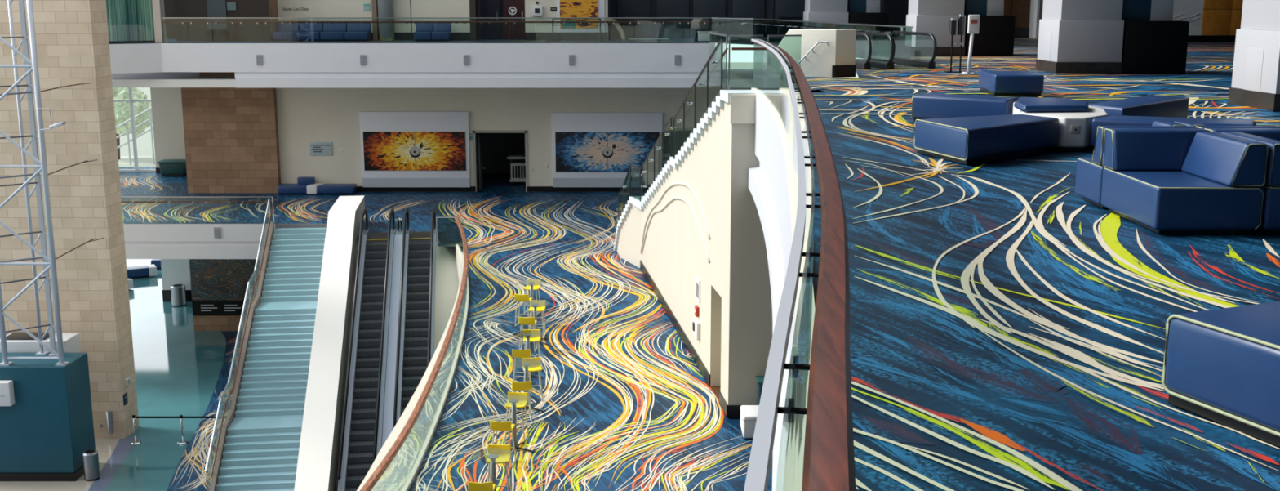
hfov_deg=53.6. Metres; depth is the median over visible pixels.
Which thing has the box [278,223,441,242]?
floor
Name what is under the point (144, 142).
ground
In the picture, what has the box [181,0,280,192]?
stone pier
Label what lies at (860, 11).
kiosk
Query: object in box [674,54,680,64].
air vent
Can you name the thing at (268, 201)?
stair railing
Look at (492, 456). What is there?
table
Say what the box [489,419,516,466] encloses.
bar stool
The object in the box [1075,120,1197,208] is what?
module
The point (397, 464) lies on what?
curved railing
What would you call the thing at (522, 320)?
bar stool
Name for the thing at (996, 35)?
kiosk
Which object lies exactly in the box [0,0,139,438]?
pillar
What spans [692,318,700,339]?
box
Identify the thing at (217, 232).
wall vent
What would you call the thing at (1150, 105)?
ottoman bench
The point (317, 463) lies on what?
wall
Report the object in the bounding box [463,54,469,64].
air vent
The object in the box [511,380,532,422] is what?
bar stool
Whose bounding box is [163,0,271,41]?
wall
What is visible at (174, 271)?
column
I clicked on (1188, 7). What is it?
wall
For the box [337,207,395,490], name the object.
escalator
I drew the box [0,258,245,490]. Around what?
floor
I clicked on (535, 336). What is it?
bar stool
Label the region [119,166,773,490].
floor
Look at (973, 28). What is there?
sign post
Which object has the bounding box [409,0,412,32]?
trim
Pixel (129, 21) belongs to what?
window
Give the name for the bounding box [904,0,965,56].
column
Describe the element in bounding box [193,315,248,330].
wall
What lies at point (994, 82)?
ottoman bench
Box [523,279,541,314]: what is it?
bar stool
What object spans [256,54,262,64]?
air vent
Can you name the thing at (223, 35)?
waste bin
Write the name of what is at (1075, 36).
column
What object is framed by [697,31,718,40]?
box
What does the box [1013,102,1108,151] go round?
hub
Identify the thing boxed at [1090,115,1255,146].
ottoman bench
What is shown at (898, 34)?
baseboard
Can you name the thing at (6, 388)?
junction box
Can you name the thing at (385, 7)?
column
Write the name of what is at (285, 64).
balcony fascia
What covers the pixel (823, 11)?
column
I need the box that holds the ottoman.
[1161,301,1279,446]
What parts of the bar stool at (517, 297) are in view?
leg, seat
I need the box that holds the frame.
[545,17,608,41]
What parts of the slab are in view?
plate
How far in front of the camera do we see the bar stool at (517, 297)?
34.89 m
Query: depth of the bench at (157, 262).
73.97 m
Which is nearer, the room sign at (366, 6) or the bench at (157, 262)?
the room sign at (366, 6)
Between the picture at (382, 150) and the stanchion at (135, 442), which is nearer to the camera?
the stanchion at (135, 442)
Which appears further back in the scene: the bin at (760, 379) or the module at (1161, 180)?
the bin at (760, 379)
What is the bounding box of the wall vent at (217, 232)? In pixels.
[213,226,221,238]
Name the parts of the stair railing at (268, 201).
post, post, post, post, post, post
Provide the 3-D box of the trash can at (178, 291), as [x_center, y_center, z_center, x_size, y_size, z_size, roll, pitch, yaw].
[-23.750,2.554,65.287,0.734,1.052,0.734,0,11,0]
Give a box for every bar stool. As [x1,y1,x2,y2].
[467,481,495,490]
[485,444,511,490]
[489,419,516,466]
[504,391,528,440]
[511,348,531,381]
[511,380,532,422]
[514,293,532,326]
[518,316,537,351]
[522,356,542,401]
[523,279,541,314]
[523,328,540,356]
[528,299,546,337]
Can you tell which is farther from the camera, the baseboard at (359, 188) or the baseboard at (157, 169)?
the baseboard at (157, 169)
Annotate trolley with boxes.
[506,155,525,184]
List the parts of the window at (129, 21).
sill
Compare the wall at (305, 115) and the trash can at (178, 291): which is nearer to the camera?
the wall at (305, 115)
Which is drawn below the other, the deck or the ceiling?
the deck
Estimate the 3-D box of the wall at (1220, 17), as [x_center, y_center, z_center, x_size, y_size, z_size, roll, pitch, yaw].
[26.960,-11.682,56.433,3.680,4.600,0.350,0,11,0]
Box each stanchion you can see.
[129,414,141,444]
[177,414,188,444]
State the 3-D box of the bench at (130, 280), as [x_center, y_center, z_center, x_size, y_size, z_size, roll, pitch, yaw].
[-28.577,2.279,68.029,0.900,0.556,2.700,6,12,26]
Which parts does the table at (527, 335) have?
post, mount plate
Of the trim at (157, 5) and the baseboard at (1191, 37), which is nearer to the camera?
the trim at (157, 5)
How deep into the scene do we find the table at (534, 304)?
33.28 m
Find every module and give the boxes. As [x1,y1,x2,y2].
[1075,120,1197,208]
[1101,128,1268,233]
[1173,120,1279,128]
[1204,128,1279,233]
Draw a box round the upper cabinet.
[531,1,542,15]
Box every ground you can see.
[118,155,155,166]
[120,62,900,155]
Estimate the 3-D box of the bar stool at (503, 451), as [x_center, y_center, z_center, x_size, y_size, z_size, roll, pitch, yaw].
[-2.560,4.109,22.996,0.428,0.936,0.427,0,11,0]
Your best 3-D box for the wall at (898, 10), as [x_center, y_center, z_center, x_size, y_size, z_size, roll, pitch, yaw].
[23.000,-18.610,63.771,22.000,16.000,0.300,0,11,0]
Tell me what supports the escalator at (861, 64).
on the floor at (1007, 326)
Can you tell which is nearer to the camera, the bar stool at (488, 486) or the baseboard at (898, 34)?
the bar stool at (488, 486)
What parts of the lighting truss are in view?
leg, foot plate, leg, leg, foot plate, leg, foot plate, foot plate, threaded rod, threaded rod, threaded rod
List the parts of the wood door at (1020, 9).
kick plate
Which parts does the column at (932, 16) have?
access panel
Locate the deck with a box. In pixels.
[433,240,458,354]
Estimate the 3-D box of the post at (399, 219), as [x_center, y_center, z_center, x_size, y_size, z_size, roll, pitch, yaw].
[-9.180,-0.804,48.498,0.220,0.530,0.220,0,11,0]
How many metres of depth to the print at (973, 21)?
32.55 m
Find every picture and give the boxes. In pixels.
[363,131,466,170]
[555,132,659,171]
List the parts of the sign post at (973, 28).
post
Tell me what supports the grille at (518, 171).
attached to the trolley
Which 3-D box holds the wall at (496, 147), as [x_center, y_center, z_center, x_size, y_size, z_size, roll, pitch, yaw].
[-6.250,-5.677,62.617,5.900,5.050,6.500,0,11,0]
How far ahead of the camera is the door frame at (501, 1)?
60.55 m
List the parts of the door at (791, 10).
frame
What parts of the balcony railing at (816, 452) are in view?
glass panel, glass panel, glass panel, glass panel, glass panel, steel rail, glass panel, glass panel, glass panel, glass panel, glass panel, glass panel, glass panel, glass panel, glass panel, glass panel, glass panel, glass panel, glass panel, glass panel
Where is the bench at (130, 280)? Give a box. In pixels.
[127,278,133,288]
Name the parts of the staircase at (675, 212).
arched molding, arched molding, baseboard, doorway sill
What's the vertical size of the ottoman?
0.442 m
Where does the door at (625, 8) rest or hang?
in the wall at (612, 4)
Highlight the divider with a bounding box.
[381,230,403,447]
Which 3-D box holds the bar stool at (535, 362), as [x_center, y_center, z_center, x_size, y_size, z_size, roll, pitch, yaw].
[-2.422,3.022,28.591,0.428,0.936,0.427,-2,11,-10]
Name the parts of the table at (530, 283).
post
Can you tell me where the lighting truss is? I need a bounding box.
[0,0,104,365]
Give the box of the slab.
[0,332,80,352]
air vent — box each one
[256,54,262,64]
[360,54,366,64]
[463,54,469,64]
[568,54,574,64]
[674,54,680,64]
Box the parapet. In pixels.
[777,28,856,77]
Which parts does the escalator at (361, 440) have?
handrail, balustrade glass, truss casing, comb plate, landing plate, handrail, balustrade glass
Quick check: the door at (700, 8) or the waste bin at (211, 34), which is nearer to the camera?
the waste bin at (211, 34)
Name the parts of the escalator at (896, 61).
handrail, landing plate, handrail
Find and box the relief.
[1173,13,1199,24]
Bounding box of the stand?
[944,13,964,72]
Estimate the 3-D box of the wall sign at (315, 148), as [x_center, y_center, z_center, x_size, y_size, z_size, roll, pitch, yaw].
[-14.890,-4.509,59.199,1.060,0.620,0.036,0,11,0]
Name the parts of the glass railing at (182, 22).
hand rail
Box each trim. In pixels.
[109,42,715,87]
[123,223,278,258]
[151,0,166,42]
[371,0,378,39]
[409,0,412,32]
[469,0,479,39]
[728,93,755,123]
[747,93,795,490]
[1028,0,1039,38]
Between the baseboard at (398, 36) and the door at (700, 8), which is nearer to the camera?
the baseboard at (398, 36)
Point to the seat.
(1028, 104)
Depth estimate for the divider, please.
43.63 m
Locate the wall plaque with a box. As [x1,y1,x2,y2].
[550,6,556,10]
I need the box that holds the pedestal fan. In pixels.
[508,6,517,39]
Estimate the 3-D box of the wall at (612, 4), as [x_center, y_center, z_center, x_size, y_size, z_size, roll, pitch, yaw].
[5.200,-17.828,59.746,13.600,16.000,3.500,0,11,0]
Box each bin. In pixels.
[157,159,186,176]
[204,29,217,41]
[215,29,229,41]
[755,375,764,404]
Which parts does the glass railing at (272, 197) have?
hand rail, post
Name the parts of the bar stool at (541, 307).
seat, leg, leg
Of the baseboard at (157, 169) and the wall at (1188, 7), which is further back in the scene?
the baseboard at (157, 169)
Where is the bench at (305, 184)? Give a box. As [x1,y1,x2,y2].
[277,176,356,194]
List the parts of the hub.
socket plate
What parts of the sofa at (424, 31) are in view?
seat, backrest, seat, backrest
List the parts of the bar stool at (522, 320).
leg, leg, seat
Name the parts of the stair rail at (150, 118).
post, rail, rail, rail, post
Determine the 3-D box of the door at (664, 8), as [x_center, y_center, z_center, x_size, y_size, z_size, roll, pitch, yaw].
[1.600,-11.713,62.328,1.680,2.990,0.165,0,11,0]
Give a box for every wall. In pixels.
[150,87,186,167]
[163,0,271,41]
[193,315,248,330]
[275,87,751,186]
[277,0,608,32]
[293,195,364,490]
[475,133,525,173]
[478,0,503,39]
[608,0,884,39]
[728,123,772,404]
[884,0,964,36]
[1038,0,1043,30]
[1173,0,1204,35]
[1200,0,1243,35]
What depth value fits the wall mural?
59.87 m
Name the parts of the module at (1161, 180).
backrest, seat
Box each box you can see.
[0,379,14,405]
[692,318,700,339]
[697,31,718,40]
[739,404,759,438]
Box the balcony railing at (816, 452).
[743,36,856,490]
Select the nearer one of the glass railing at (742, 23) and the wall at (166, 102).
the glass railing at (742, 23)
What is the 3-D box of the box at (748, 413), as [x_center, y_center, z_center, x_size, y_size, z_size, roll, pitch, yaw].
[2.370,3.666,26.420,0.520,0.480,0.790,0,11,0]
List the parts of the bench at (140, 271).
seat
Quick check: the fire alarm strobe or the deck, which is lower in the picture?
the fire alarm strobe
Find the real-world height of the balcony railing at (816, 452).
1.120 m
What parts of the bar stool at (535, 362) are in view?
seat, leg, leg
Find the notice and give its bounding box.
[123,392,128,405]
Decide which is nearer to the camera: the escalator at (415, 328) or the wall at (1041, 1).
the escalator at (415, 328)
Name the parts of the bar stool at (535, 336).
seat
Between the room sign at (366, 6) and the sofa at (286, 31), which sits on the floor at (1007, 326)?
the sofa at (286, 31)
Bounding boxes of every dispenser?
[949,20,956,35]
[957,16,964,35]
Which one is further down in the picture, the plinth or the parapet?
the plinth
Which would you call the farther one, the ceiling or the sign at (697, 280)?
the ceiling
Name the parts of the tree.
crown, crown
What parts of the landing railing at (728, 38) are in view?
post, post, hand rail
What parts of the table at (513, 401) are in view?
mount plate, post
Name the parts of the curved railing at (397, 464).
glass panel, glass panel, frame, glass panel, glass panel, glass panel, glass panel, glass panel, glass panel, glass panel, glass panel, glass panel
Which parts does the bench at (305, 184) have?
seat, backrest, seat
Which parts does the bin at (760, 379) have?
lid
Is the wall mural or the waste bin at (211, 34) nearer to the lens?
the waste bin at (211, 34)
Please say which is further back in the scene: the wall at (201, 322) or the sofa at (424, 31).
the wall at (201, 322)
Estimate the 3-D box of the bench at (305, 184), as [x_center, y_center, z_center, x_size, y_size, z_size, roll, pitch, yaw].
[-15.000,-2.781,58.978,3.500,0.727,0.850,0,11,0]
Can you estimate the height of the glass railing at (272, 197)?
1.078 m
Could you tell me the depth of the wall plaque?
58.96 m
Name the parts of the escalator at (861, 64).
handrail, landing plate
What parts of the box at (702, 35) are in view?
lid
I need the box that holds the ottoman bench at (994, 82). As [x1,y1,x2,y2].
[977,70,1044,96]
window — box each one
[105,0,166,43]
[113,87,155,171]
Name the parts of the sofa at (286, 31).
seat, backrest, seat, backrest, seat, backrest, seat, backrest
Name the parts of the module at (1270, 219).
backrest, seat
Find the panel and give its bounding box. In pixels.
[206,0,236,29]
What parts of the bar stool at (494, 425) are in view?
leg, leg, seat, leg, leg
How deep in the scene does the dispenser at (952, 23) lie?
32.86 m
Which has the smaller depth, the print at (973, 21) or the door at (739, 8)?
the print at (973, 21)
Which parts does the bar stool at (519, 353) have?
leg, seat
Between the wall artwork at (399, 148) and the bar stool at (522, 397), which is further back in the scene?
the wall artwork at (399, 148)
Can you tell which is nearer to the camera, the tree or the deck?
the deck
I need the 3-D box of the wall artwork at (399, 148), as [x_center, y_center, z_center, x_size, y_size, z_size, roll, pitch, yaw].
[-10.475,-4.474,59.125,5.050,3.540,0.216,0,11,0]
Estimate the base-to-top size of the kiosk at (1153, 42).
4.488 m
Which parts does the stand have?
leg, plate, leg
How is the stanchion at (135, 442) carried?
on the floor at (180, 369)
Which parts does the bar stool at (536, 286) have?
seat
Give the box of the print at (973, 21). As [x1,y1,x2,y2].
[971,19,977,23]
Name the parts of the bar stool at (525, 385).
seat, leg, leg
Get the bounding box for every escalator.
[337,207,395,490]
[392,206,436,429]
[855,31,893,70]
[863,30,937,69]
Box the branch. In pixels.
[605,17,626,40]
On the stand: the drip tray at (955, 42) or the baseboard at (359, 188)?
the drip tray at (955, 42)
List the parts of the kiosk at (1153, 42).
teal panel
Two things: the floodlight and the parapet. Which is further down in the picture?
the floodlight
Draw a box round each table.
[471,453,513,490]
[508,398,533,452]
[509,362,543,413]
[515,333,542,380]
[520,302,547,345]
[522,282,543,320]
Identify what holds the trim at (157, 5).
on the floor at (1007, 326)
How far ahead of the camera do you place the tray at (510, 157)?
61.43 m
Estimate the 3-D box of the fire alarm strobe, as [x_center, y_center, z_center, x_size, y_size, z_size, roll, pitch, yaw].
[-18.425,4.907,45.640,0.130,0.250,0.230,0,11,0]
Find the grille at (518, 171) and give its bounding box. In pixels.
[512,165,525,177]
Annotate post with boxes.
[396,217,402,231]
[960,14,979,73]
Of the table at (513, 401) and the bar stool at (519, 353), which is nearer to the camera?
the table at (513, 401)
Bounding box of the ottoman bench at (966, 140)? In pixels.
[913,114,1059,164]
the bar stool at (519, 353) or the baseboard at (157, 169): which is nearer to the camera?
the bar stool at (519, 353)
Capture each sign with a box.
[309,142,333,155]
[363,2,370,10]
[469,133,472,139]
[695,275,700,303]
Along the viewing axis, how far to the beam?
57.09 m
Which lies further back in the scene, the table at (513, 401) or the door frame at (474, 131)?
the door frame at (474, 131)
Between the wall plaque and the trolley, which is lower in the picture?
the trolley
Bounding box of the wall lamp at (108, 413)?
[99,410,114,434]
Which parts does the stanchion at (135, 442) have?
post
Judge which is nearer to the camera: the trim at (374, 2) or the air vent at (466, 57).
the air vent at (466, 57)
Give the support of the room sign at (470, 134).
attached to the wall at (305, 115)
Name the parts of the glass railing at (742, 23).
hand rail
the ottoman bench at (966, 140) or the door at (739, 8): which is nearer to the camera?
the ottoman bench at (966, 140)
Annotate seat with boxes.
[1013,97,1088,112]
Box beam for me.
[111,71,199,79]
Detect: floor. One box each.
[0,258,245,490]
[109,36,1279,490]
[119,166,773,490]
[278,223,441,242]
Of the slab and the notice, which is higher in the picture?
the slab
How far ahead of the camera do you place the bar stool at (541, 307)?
34.12 m
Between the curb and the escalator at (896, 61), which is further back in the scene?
the escalator at (896, 61)
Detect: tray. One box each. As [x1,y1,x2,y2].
[506,155,525,159]
[954,41,963,44]
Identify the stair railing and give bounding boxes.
[204,198,274,476]
[613,36,728,238]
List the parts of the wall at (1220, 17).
panel, panel, panel, panel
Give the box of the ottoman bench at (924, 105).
[911,92,1017,122]
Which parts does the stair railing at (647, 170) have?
glass panel, post, post, post, glass panel, post, glass panel, post, glass panel, post, post, post, post, post, post, post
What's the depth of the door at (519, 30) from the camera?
60.42 m
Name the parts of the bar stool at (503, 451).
leg, seat, leg, leg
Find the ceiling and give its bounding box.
[111,67,822,87]
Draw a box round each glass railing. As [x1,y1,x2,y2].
[120,195,275,222]
[162,17,713,36]
[711,17,915,60]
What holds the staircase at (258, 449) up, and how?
on the floor at (180, 369)
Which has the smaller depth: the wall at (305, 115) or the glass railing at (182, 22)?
the glass railing at (182, 22)
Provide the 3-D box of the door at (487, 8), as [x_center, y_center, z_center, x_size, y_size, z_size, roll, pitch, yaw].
[-7.150,-11.331,60.337,1.000,2.980,0.180,0,11,0]
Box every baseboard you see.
[155,167,160,173]
[355,186,648,191]
[370,32,608,39]
[728,404,741,417]
[888,29,906,35]
[1187,35,1235,41]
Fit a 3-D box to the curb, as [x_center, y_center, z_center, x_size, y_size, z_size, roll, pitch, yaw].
[1.352,-0.587,12.909,0.604,0.065,28.920,1,11,5]
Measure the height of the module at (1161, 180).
0.748 m
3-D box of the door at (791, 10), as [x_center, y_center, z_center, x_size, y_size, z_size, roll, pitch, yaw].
[7.400,-11.713,62.328,1.680,2.990,0.165,0,11,0]
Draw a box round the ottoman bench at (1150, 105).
[1088,94,1188,117]
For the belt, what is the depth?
44.91 m
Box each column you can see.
[160,258,191,289]
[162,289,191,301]
[377,0,395,40]
[803,0,848,28]
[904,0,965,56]
[1035,0,1124,73]
[1227,0,1279,111]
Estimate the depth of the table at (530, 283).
35.78 m
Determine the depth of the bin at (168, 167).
64.64 m
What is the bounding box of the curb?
[751,87,815,352]
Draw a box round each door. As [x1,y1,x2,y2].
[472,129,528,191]
[479,0,501,39]
[502,0,525,39]
[617,0,650,37]
[655,0,689,37]
[691,0,726,37]
[730,0,764,37]
[773,0,804,37]
[1004,0,1031,37]
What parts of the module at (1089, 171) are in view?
seat, backrest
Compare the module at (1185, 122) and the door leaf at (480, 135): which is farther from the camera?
the door leaf at (480, 135)
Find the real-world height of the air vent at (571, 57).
0.440 m
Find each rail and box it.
[115,106,155,164]
[797,40,830,64]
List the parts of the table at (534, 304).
post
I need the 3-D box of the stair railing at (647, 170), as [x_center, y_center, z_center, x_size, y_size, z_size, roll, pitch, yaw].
[0.644,-2.159,36.361,0.603,8.053,17.984,-2,11,-8]
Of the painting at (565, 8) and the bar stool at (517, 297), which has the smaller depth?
the bar stool at (517, 297)
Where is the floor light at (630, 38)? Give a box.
[629,37,668,39]
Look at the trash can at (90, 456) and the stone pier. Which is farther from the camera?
the stone pier
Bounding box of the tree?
[112,87,152,159]
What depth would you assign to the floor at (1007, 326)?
8.20 m
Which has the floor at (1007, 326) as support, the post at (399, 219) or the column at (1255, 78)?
the column at (1255, 78)
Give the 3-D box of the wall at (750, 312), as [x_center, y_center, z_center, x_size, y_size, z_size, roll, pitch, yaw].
[5.450,0.445,26.930,7.100,6.650,0.300,0,11,0]
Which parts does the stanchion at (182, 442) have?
post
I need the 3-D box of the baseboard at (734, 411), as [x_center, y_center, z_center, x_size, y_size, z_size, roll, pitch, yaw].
[5.450,3.587,27.367,7.100,0.287,0.040,0,11,0]
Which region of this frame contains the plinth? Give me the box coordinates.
[0,352,95,480]
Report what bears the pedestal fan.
on the floor at (1007, 326)
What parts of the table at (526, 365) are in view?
post, mount plate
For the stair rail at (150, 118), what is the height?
3.944 m
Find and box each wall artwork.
[359,111,471,186]
[551,111,662,186]
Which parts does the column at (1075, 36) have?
access panel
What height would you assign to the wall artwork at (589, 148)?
3.490 m
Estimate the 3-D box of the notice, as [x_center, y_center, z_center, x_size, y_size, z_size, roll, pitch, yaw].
[-18.465,5.512,45.538,0.050,0.400,0.300,0,11,0]
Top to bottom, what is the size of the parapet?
1.158 m
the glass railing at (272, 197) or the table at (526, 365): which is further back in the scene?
the glass railing at (272, 197)
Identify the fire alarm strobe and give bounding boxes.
[124,377,129,386]
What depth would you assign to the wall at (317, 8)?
59.02 m
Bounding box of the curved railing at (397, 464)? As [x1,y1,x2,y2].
[356,216,468,490]
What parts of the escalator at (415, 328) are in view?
handrail, balustrade glass, truss casing, landing plate, comb plate, handrail, balustrade glass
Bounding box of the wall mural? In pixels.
[189,258,263,315]
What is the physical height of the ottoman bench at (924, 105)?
0.422 m
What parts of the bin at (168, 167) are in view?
lid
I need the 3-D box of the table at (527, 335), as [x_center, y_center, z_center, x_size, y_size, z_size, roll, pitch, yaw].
[-2.680,2.626,30.379,0.720,1.048,0.720,-2,11,-11]
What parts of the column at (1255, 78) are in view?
access panel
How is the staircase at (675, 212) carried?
on the floor at (626, 406)
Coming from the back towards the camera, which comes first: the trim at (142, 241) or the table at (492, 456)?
the trim at (142, 241)
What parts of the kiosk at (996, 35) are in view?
teal panel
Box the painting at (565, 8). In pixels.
[556,0,604,32]
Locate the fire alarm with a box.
[694,305,698,316]
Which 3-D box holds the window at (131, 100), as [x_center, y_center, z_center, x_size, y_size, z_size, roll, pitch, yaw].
[-27.630,-6.374,66.200,4.860,5.050,0.200,0,11,0]
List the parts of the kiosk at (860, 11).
teal panel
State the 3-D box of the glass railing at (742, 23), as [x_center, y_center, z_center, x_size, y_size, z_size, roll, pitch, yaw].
[6.115,-7.715,46.731,1.184,1.087,19.135,-3,11,-14]
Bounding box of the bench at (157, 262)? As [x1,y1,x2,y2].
[151,258,161,268]
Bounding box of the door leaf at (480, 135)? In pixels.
[478,133,484,190]
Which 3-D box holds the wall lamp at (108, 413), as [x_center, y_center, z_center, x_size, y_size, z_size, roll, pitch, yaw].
[-19.109,6.328,45.350,0.486,0.830,0.154,1,11,4]
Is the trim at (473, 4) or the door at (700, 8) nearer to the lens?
the trim at (473, 4)
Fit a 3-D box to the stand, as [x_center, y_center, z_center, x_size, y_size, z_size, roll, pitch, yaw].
[8.240,-5.266,33.060,0.480,1.498,0.285,0,11,0]
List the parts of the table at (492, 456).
mount plate, post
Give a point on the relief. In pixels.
(1180, 14)
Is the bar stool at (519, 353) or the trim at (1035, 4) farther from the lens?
the trim at (1035, 4)
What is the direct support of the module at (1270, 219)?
on the floor at (1007, 326)
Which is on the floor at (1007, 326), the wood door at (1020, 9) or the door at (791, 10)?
the wood door at (1020, 9)
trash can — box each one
[82,448,100,480]
[170,284,186,306]
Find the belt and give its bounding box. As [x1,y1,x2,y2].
[135,415,226,417]
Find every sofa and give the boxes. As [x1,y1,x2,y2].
[271,22,371,40]
[413,22,451,40]
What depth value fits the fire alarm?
30.94 m
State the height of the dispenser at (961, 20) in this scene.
0.470 m
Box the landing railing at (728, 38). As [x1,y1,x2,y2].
[709,31,801,88]
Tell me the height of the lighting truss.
13.220 m
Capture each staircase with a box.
[209,221,326,490]
[613,88,822,417]
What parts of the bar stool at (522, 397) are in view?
leg, seat, leg, leg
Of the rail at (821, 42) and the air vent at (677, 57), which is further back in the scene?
the air vent at (677, 57)
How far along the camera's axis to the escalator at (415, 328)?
44.68 m
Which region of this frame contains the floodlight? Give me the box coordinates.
[38,108,66,129]
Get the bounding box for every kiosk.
[848,0,888,44]
[964,0,1015,55]
[1121,0,1189,73]
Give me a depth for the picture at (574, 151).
59.05 m
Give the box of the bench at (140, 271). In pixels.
[126,263,156,278]
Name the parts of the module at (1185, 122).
backrest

